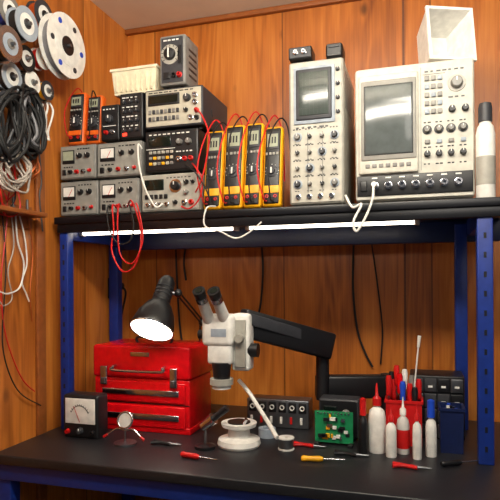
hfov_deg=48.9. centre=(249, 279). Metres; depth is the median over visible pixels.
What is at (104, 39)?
wall
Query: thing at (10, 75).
spool
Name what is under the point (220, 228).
light
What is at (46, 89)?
spool
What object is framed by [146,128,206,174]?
bench multimeter
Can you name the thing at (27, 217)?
hanging wire
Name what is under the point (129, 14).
ceiling
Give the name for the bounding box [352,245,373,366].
cable
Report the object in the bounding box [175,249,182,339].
cable
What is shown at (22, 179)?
cable coil
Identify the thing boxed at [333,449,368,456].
pliers
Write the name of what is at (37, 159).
cable coil
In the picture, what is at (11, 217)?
hanging wire
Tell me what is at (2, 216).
hanging wire
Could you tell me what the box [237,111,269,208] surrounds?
handheld multimeter
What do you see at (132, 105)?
box
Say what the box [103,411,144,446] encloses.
soldering magnifier
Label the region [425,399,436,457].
bottle
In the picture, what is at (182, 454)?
screwdriver
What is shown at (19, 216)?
hanging wire
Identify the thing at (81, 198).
supplies
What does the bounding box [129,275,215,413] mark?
desk lamp
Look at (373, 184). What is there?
cable
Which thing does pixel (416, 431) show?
oil bottle
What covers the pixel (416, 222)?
light
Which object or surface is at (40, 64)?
spool
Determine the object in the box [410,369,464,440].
drawer organizer
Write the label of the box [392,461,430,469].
pliers
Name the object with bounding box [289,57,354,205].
analog oscilloscope
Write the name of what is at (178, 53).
transformer
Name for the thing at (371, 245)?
cable
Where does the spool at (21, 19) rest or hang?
attached to the wall at (104, 39)
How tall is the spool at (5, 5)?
0.130 m
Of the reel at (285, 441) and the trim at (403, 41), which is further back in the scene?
the trim at (403, 41)
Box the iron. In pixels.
[195,405,228,450]
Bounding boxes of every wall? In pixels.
[0,0,128,499]
[127,0,499,499]
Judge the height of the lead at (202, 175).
0.466 m
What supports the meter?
on the workbench
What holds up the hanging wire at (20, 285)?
hanging from the wall ledge
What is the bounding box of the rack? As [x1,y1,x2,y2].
[247,394,312,428]
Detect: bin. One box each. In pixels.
[110,64,163,98]
[437,402,464,453]
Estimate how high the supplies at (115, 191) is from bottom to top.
0.177 m
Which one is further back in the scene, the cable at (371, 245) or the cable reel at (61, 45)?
the cable at (371, 245)
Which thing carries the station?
on the workbench
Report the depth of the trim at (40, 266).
2.59 m
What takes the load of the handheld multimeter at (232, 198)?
on the shelf
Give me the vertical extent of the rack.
0.136 m
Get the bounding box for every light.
[79,227,238,236]
[245,220,419,230]
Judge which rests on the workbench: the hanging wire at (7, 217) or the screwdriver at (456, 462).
the screwdriver at (456, 462)
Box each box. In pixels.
[94,336,211,434]
[120,92,149,142]
[289,46,314,63]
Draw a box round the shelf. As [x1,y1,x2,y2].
[54,197,499,465]
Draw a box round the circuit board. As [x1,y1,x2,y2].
[314,410,353,448]
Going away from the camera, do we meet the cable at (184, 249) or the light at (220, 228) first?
the light at (220, 228)
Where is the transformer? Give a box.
[160,34,197,88]
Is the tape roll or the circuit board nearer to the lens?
the circuit board
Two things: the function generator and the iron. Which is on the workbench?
the iron
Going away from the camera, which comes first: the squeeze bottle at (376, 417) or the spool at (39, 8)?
the squeeze bottle at (376, 417)
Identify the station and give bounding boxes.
[319,394,360,439]
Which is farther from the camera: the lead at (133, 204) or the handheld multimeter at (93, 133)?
the handheld multimeter at (93, 133)
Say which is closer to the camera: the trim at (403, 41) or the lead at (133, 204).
the lead at (133, 204)
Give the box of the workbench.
[0,404,499,499]
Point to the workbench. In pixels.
(146, 469)
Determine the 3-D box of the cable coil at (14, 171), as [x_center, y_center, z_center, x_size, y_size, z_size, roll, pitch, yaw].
[-1.039,-0.395,2.341,0.092,0.257,0.154,0,0,17]
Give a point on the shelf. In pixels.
(460, 221)
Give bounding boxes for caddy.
[384,335,422,445]
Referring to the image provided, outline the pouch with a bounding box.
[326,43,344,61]
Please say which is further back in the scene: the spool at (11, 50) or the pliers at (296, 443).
the pliers at (296, 443)
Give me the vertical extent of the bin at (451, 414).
0.190 m
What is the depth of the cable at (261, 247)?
3.14 m
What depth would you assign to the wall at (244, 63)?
3.06 m
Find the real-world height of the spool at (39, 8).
0.130 m
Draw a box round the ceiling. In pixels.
[91,0,310,29]
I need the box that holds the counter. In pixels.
[145,85,226,132]
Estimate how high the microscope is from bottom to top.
0.696 m
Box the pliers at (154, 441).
[151,439,180,445]
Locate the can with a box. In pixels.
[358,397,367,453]
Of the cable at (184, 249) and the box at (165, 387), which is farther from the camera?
the cable at (184, 249)
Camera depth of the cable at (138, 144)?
2.52 m
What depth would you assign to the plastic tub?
2.33 m
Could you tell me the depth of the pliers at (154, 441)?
2.40 m
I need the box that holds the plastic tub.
[417,5,476,63]
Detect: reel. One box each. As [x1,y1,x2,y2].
[38,12,85,79]
[278,435,293,451]
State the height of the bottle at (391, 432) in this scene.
0.209 m
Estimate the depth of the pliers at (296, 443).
2.36 m
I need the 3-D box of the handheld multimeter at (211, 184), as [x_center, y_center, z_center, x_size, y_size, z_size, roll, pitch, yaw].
[-0.159,-0.530,2.509,0.122,0.428,0.158,0,0,17]
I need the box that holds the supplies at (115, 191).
[100,178,143,214]
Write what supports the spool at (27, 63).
attached to the wall at (104, 39)
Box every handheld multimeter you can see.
[64,88,89,145]
[86,90,105,144]
[197,119,226,209]
[216,113,247,208]
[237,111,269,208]
[256,115,289,207]
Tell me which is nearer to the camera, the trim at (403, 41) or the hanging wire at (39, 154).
the hanging wire at (39, 154)
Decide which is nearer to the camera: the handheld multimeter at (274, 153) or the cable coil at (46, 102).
the handheld multimeter at (274, 153)
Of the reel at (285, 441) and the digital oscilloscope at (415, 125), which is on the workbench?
the reel at (285, 441)
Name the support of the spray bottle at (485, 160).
on the shelf
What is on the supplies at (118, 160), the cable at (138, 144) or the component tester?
the component tester
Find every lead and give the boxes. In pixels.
[106,200,143,272]
[181,108,211,209]
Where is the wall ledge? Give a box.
[0,197,47,228]
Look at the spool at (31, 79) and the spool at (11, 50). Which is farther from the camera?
the spool at (31, 79)
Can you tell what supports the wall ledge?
attached to the wall at (104, 39)
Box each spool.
[0,0,17,26]
[0,25,22,63]
[0,62,21,90]
[5,5,37,43]
[14,45,35,72]
[21,71,40,92]
[26,0,51,26]
[31,47,48,70]
[39,80,53,100]
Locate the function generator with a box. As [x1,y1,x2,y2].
[142,172,204,212]
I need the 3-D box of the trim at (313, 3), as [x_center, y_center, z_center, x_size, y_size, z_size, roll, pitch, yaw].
[1.202,-1.543,2.803,4.120,0.030,0.030,0,0,17]
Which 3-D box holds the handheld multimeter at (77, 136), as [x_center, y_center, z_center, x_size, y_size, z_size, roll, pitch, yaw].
[-0.861,-0.815,2.738,0.092,0.292,0.128,0,0,17]
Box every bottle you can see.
[368,383,385,453]
[385,405,396,457]
[396,397,409,454]
[412,403,421,459]
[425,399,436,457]
[475,102,495,197]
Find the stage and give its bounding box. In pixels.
[217,418,260,450]
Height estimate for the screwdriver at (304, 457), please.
0.023 m
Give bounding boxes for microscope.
[192,286,388,415]
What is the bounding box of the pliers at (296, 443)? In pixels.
[293,441,324,447]
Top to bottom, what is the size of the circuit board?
0.147 m
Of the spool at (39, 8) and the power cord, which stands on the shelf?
the power cord
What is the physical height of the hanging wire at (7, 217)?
0.798 m
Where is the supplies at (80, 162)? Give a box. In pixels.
[61,144,102,181]
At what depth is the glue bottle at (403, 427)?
2.25 m
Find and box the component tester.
[101,104,125,142]
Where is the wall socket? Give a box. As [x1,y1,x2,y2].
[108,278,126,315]
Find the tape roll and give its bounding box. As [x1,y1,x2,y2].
[258,425,275,438]
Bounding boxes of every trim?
[33,0,46,499]
[125,0,359,35]
[402,0,406,394]
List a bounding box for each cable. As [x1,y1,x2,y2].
[137,143,162,207]
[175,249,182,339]
[183,249,186,280]
[258,247,263,311]
[344,181,376,231]
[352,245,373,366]
[371,245,382,363]
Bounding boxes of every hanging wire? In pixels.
[0,216,24,294]
[0,217,14,305]
[0,217,34,391]
[1,216,40,405]
[19,216,29,301]
[27,217,32,321]
[39,154,42,230]
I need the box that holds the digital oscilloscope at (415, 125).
[355,58,474,202]
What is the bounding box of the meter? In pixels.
[64,391,107,438]
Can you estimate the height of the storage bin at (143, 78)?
0.122 m
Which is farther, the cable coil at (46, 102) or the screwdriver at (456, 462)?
the cable coil at (46, 102)
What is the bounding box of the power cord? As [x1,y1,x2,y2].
[203,205,261,238]
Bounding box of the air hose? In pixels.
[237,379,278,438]
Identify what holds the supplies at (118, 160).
on the supplies at (115, 191)
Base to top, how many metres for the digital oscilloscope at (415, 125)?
0.566 m
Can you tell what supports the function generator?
on the shelf
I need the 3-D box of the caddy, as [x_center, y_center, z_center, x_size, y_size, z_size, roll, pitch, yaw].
[0.680,0.478,2.428,0.162,0.474,0.124,0,0,17]
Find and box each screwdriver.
[180,451,217,460]
[301,455,344,461]
[440,459,477,466]
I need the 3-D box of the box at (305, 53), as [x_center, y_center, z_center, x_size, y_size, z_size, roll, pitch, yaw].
[0.227,-0.973,2.408,0.101,0.065,0.119,0,0,17]
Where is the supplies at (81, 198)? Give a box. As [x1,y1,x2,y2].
[61,180,100,216]
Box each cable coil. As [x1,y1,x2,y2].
[0,85,31,164]
[0,147,31,193]
[0,164,20,216]
[9,83,46,160]
[15,150,40,179]
[40,94,53,146]
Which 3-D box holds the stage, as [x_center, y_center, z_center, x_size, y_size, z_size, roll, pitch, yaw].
[-0.048,0.656,2.400,0.190,0.129,0.190,0,0,17]
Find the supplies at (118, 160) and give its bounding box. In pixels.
[98,140,150,179]

